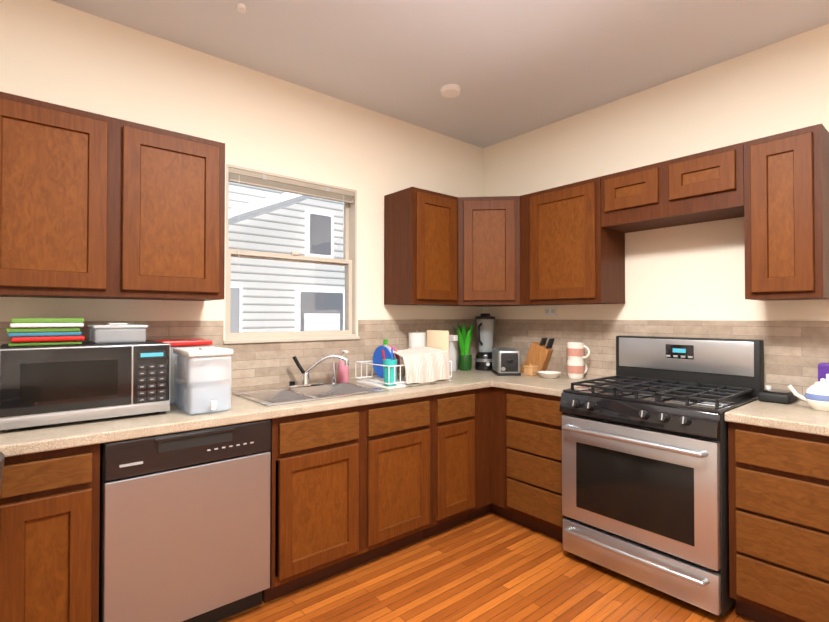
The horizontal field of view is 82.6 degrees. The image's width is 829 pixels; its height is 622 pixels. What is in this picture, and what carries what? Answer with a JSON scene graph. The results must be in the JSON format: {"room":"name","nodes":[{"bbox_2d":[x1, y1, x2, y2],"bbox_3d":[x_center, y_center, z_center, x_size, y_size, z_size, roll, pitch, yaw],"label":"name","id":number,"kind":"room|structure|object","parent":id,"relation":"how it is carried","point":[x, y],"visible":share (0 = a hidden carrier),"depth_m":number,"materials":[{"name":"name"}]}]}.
{"room":"kitchen","nodes":[
{"label":"kitchen","id":0,"kind":"room"},
{"bbox_2d":[0,0,482,393],"bbox_3d":[-1.205,-0.018,2.565,4.850,2.750,0.160,1,-1,-40],"label":"wall","id":1,"kind":"structure","parent":0,"point":[53,52],"depth_m":2.67,"materials":[{"name":"beige paint"}]},
{"bbox_2d":[0,91,224,300],"bbox_3d":[-1.366,-0.440,2.114,0.916,0.762,0.325,1,-1,-40],"label":"upper cabinet","id":2,"kind":"object","parent":1,"relation":"attached to","point":[95,206],"visible":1,"depth_m":1.97,"materials":[{"name":"brown wood"}]},
{"bbox_2d":[224,164,359,343],"bbox_3d":[-0.751,-0.315,2.930,0.884,0.998,0.152,1,-1,-40],"label":"window","id":3,"kind":"structure","parent":1,"relation":"in","point":[347,197],"depth_m":2.92,"materials":[{"name":"beige"}]},
{"bbox_2d":[384,187,457,305],"bbox_3d":[0.055,-0.425,3.312,0.423,0.762,0.325,1,-1,-40],"label":"upper cabinet","id":4,"kind":"object","parent":1,"relation":"attached to","point":[420,246],"visible":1,"depth_m":3.18,"materials":[{"name":"brown wood"}]},
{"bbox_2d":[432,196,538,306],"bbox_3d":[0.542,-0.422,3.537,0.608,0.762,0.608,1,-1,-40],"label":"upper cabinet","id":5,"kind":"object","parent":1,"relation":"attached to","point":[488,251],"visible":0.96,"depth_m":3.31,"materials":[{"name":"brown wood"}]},
{"bbox_2d":[51,0,828,147],"bbox_3d":[0.232,-1.455,0.759,5.000,0.080,4.800,1,-1,-40],"label":"ceiling","id":6,"kind":"structure","parent":0,"point":[512,68],"depth_m":2.46,"materials":[{"name":"white paint"}]},
{"bbox_2d":[237,3,245,12],"bbox_3d":[-0.776,-1.379,2.119,0.045,0.038,0.065,1,-1,-40],"label":"smoke detector","id":7,"kind":"object","parent":6,"relation":"attached to","point":[241,7],"depth_m":2.15,"materials":[{"name":"white plastic"}]},
{"bbox_2d":[440,84,460,97],"bbox_3d":[0.223,-1.370,2.899,0.156,0.038,0.161,1,-1,-40],"label":"smoke detector","id":8,"kind":"object","parent":6,"relation":"attached to","point":[450,90],"depth_m":2.91,"materials":[{"name":"white plastic"}]},
{"bbox_2d":[217,512,755,621],"bbox_3d":[0.232,1.375,0.725,5.000,0.080,4.800,1,-1,-40],"label":"floor","id":9,"kind":"structure","parent":0,"point":[490,567],"depth_m":2.29,"materials":[{"name":"brown wood"}]},
{"bbox_2d":[0,452,4,492],"bbox_3d":[-1.347,0.870,1.147,0.524,0.940,0.524,1,-1,-40],"label":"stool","id":10,"kind":"object","parent":9,"relation":"on","point":[2,457],"visible":1,"depth_m":1.30,"materials":[{"name":"grey metal"}]},
{"bbox_2d":[0,444,99,621],"bbox_3d":[-1.445,0.914,1.839,0.298,0.869,0.620,1,-1,-40],"label":"base cabinet","id":11,"kind":"object","parent":9,"relation":"on","point":[49,530],"visible":0.79,"depth_m":1.62,"materials":[{"name":"brown wood"}]},
{"bbox_2d":[99,419,270,621],"bbox_3d":[-1.078,0.918,2.141,0.632,0.867,0.631,1,-1,-40],"label":"dishwasher","id":12,"kind":"object","parent":9,"relation":"on","point":[184,529],"visible":0.92,"depth_m":1.88,"materials":[{"name":"silver metal"}]},
{"bbox_2d":[262,396,431,602],"bbox_3d":[-0.459,0.924,2.669,0.976,0.869,0.620,1,-1,-40],"label":"base cabinet","id":13,"kind":"object","parent":9,"relation":"on","point":[350,487],"visible":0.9,"depth_m":2.38,"materials":[{"name":"brown wood"}]},
{"bbox_2d":[0,367,523,456],"bbox_3d":[-0.683,0.466,2.473,3.838,0.040,0.640,1,-1,-40],"label":"countertop","id":14,"kind":"structure","parent":13,"relation":"on","point":[28,440],"depth_m":1.96,"materials":[{"name":"stone"}]},
{"bbox_2d":[0,340,170,430],"bbox_3d":[-1.388,0.289,1.999,0.555,0.300,0.424,1,-1,-40],"label":"microwave","id":15,"kind":"object","parent":14,"relation":"on","point":[52,384],"visible":1,"depth_m":1.82,"materials":[{"name":"silver metal"}]},
{"bbox_2d":[6,318,84,346],"bbox_3d":[-1.504,0.083,1.926,0.245,0.108,0.222,1,-1,-40],"label":"stack","id":16,"kind":"object","parent":15,"relation":"on","point":[39,331],"visible":1,"depth_m":1.84,"materials":[{"name":"green"}]},
{"bbox_2d":[88,323,147,343],"bbox_3d":[-1.310,0.096,2.083,0.200,0.086,0.210,1,-1,-40],"label":"food container","id":17,"kind":"object","parent":15,"relation":"on","point":[125,326],"visible":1,"depth_m":2.04,"materials":[{"name":"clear plastic"}]},
{"bbox_2d":[152,339,211,404],"bbox_3d":[-1.150,0.293,2.333,0.230,0.300,0.210,1,-1,-40],"label":"storage container","id":18,"kind":"object","parent":14,"relation":"on","point":[177,343],"visible":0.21,"depth_m":2.24,"materials":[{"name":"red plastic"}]},
{"bbox_2d":[173,346,232,414],"bbox_3d":[-0.941,0.300,2.108,0.186,0.280,0.298,1,-1,-40],"label":"storage container","id":19,"kind":"object","parent":14,"relation":"on","point":[199,369],"visible":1,"depth_m":2.05,"materials":[{"name":"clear plastic"}]},
{"bbox_2d":[231,382,388,405],"bbox_3d":[-0.567,0.530,2.592,0.704,0.180,0.484,1,-1,-40],"label":"sink","id":20,"kind":"object","parent":14,"relation":"in","point":[279,396],"visible":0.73,"depth_m":2.62,"materials":[{"name":"silver metal"}]},
{"bbox_2d":[338,350,348,382],"bbox_3d":[-0.440,0.345,2.941,0.066,0.197,0.072,1,-1,-40],"label":"soap bottle","id":21,"kind":"object","parent":20,"relation":"on","point":[343,373],"visible":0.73,"depth_m":2.92,"materials":[{"name":"pink plastic"}]},
{"bbox_2d":[286,354,348,387],"bbox_3d":[-0.564,0.350,2.770,0.321,0.187,0.177,1,-1,-40],"label":"faucet","id":22,"kind":"object","parent":14,"relation":"on","point":[305,379],"visible":1,"depth_m":2.78,"materials":[{"name":"silver metal"}]},
{"bbox_2d":[383,339,387,345],"bbox_3d":[-0.198,0.324,3.220,0.068,0.260,0.068,1,-1,-40],"label":"dish soap bottle","id":23,"kind":"object","parent":14,"relation":"on","point":[385,342],"visible":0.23,"depth_m":3.21,"materials":[{"name":"green plastic"}]},
{"bbox_2d":[355,330,451,388],"bbox_3d":[-0.058,0.288,2.984,0.507,0.325,0.377,1,-1,-40],"label":"dish rack","id":24,"kind":"object","parent":14,"relation":"on","point":[429,364],"visible":1,"depth_m":2.90,"materials":[{"name":"white plastic"}]},
{"bbox_2d":[408,331,425,348],"bbox_3d":[0.018,0.298,3.398,0.124,0.315,0.124,1,-1,-40],"label":"paper towel","id":25,"kind":"object","parent":14,"relation":"on","point":[417,339],"visible":0.21,"depth_m":3.35,"materials":[{"name":"white paper"}]},
{"bbox_2d":[449,335,457,371],"bbox_3d":[0.286,0.321,3.608,0.080,0.275,0.090,1,-1,-40],"label":"spray bottle","id":26,"kind":"object","parent":14,"relation":"on","point":[452,352],"visible":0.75,"depth_m":3.58,"materials":[{"name":"white plastic"}]},
{"bbox_2d":[453,322,474,370],"bbox_3d":[0.392,0.273,3.681,0.183,0.373,0.181,1,-1,-40],"label":"plant","id":27,"kind":"object","parent":14,"relation":"on","point":[465,356],"visible":1,"depth_m":3.65,"materials":[{"name":"green plant"}]},
{"bbox_2d":[475,313,494,370],"bbox_3d":[0.545,0.240,3.702,0.200,0.440,0.164,1,-1,-40],"label":"blender","id":28,"kind":"object","parent":14,"relation":"on","point":[485,322],"visible":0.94,"depth_m":3.65,"materials":[{"name":"black"}]},
{"bbox_2d":[492,348,520,375],"bbox_3d":[0.666,0.365,3.435,0.166,0.182,0.287,0,-1,0],"label":"toaster","id":29,"kind":"object","parent":14,"relation":"on","point":[505,361],"visible":1,"depth_m":3.31,"materials":[{"name":"silver metal"}]},
{"bbox_2d":[523,364,537,375],"bbox_3d":[0.825,0.415,3.355,0.078,0.080,0.078,1,-1,-40],"label":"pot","id":30,"kind":"object","parent":14,"relation":"on","point":[530,370],"visible":0.94,"depth_m":3.33,"materials":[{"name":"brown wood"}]},
{"bbox_2d":[520,338,554,371],"bbox_3d":[0.905,0.327,3.495,0.254,0.261,0.099,-1,-1,40],"label":"knife block","id":31,"kind":"object","parent":14,"relation":"on","point":[539,354],"visible":0.85,"depth_m":3.44,"materials":[{"name":"brown wood"}]},
{"bbox_2d":[423,389,475,538],"bbox_3d":[0.061,0.929,3.107,0.376,0.869,0.620,1,-1,-40],"label":"base cabinet","id":32,"kind":"object","parent":9,"relation":"on","point":[453,459],"visible":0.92,"depth_m":2.87,"materials":[{"name":"brown wood"}]},
{"bbox_2d":[467,387,511,520],"bbox_3d":[0.521,0.933,3.437,0.748,0.869,0.708,1,-1,-40],"label":"base cabinet","id":33,"kind":"object","parent":9,"relation":"on","point":[490,449],"visible":0.25,"depth_m":3.06,"materials":[{"name":"brown wood"}]},
{"bbox_2d":[492,374,614,396],"bbox_3d":[0.924,0.473,3.047,0.640,0.040,0.516,1,-1,-40],"label":"countertop","id":34,"kind":"structure","parent":33,"relation":"on","point":[537,384],"depth_m":2.98,"materials":[{"name":"stone"}]},
{"bbox_2d":[537,371,561,377],"bbox_3d":[0.921,0.436,3.225,0.170,0.035,0.170,1,-1,-40],"label":"dish","id":35,"kind":"object","parent":34,"relation":"on","point":[549,374],"visible":1,"depth_m":3.19,"materials":[{"name":"white ceramic"}]},
{"bbox_2d":[567,342,589,378],"bbox_3d":[1.114,0.333,3.187,0.150,0.240,0.154,1,-1,-40],"label":"mugs","id":36,"kind":"object","parent":34,"relation":"on","point":[576,364],"visible":1,"depth_m":3.15,"materials":[{"name":"white ceramic"}]},
{"bbox_2d":[505,389,564,541],"bbox_3d":[0.948,0.928,3.029,0.620,0.869,0.463,1,-1,-40],"label":"base cabinet","id":37,"kind":"object","parent":9,"relation":"on","point":[533,461],"visible":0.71,"depth_m":2.83,"materials":[{"name":"brown wood"}]},
{"bbox_2d":[559,335,763,616],"bbox_3d":[1.292,0.754,2.511,0.763,1.205,0.765,1,-1,-40],"label":"range","id":38,"kind":"object","parent":9,"relation":"on","point":[645,480],"visible":1,"depth_m":2.31,"materials":[{"name":"silver metal"}]},
{"bbox_2d":[728,422,828,621],"bbox_3d":[1.857,0.915,1.949,0.620,0.869,0.800,1,-1,-40],"label":"base cabinet","id":39,"kind":"object","parent":9,"relation":"on","point":[778,525],"visible":1,"depth_m":1.92,"materials":[{"name":"brown wood"}]},
{"bbox_2d":[725,400,828,435],"bbox_3d":[1.861,0.459,1.940,0.633,0.040,0.841,1,-1,-40],"label":"countertop","id":40,"kind":"structure","parent":39,"relation":"on","point":[802,416],"depth_m":1.99,"materials":[{"name":"stone"}]},
{"bbox_2d":[758,385,797,403],"bbox_3d":[1.793,0.410,2.330,0.180,0.065,0.125,1,-1,-40],"label":"tray","id":41,"kind":"object","parent":40,"relation":"on","point":[772,395],"visible":0.88,"depth_m":2.28,"materials":[{"name":"black plastic"}]},
{"bbox_2d":[787,378,828,410],"bbox_3d":[1.816,0.370,2.117,0.132,0.141,0.216,1,-1,-40],"label":"teapot","id":42,"kind":"object","parent":40,"relation":"on","point":[815,396],"visible":1,"depth_m":2.09,"materials":[{"name":"white ceramic"}]},
{"bbox_2d":[818,363,828,381],"bbox_3d":[2.013,0.344,2.146,0.102,0.194,0.260,1,-1,-40],"label":"box","id":43,"kind":"object","parent":40,"relation":"on","point":[823,370],"visible":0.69,"depth_m":2.20,"materials":[{"name":"purple"}]},
{"bbox_2d":[483,24,828,400],"bbox_3d":[2.083,-0.021,2.301,0.160,2.750,4.500,1,-1,-40],"label":"wall","id":44,"kind":"structure","parent":0,"point":[688,280],"depth_m":2.79,"materials":[{"name":"beige paint"}]},
{"bbox_2d":[544,307,556,315],"bbox_3d":[1.000,0.003,3.474,0.008,0.066,0.110,1,-1,-40],"label":"outlet","id":45,"kind":"object","parent":44,"relation":"attached to","point":[550,311],"visible":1,"depth_m":3.47,"materials":[{"name":"white plastic"}]},
{"bbox_2d":[520,177,624,304],"bbox_3d":[1.039,-0.427,3.166,0.325,0.762,0.596,1,-1,-40],"label":"upper cabinet","id":46,"kind":"object","parent":44,"relation":"attached to","point":[572,251],"visible":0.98,"depth_m":3.01,"materials":[{"name":"brown wood"}]},
{"bbox_2d":[601,142,743,232],"bbox_3d":[1.469,-0.661,2.659,0.325,0.307,0.729,1,-1,-40],"label":"upper cabinet","id":47,"kind":"object","parent":44,"relation":"attached to","point":[705,186],"visible":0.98,"depth_m":2.53,"materials":[{"name":"brown wood"}]},
{"bbox_2d":[744,123,828,300],"bbox_3d":[1.798,-0.438,2.265,0.325,0.762,0.290,1,-1,-40],"label":"upper cabinet","id":48,"kind":"object","parent":44,"relation":"attached to","point":[786,207],"visible":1,"depth_m":2.15,"materials":[{"name":"brown wood"}]},
{"label":"outside","id":49,"kind":"structure","parent":0,"visible":0},
{"bbox_2d":[228,182,344,332],"bbox_3d":[-1.836,-1.841,6.868,12.000,7.500,1.300,1,-1,-40],"label":"neighbor house","id":50,"kind":"structure","parent":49,"point":[247,237],"depth_m":7.27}
]}

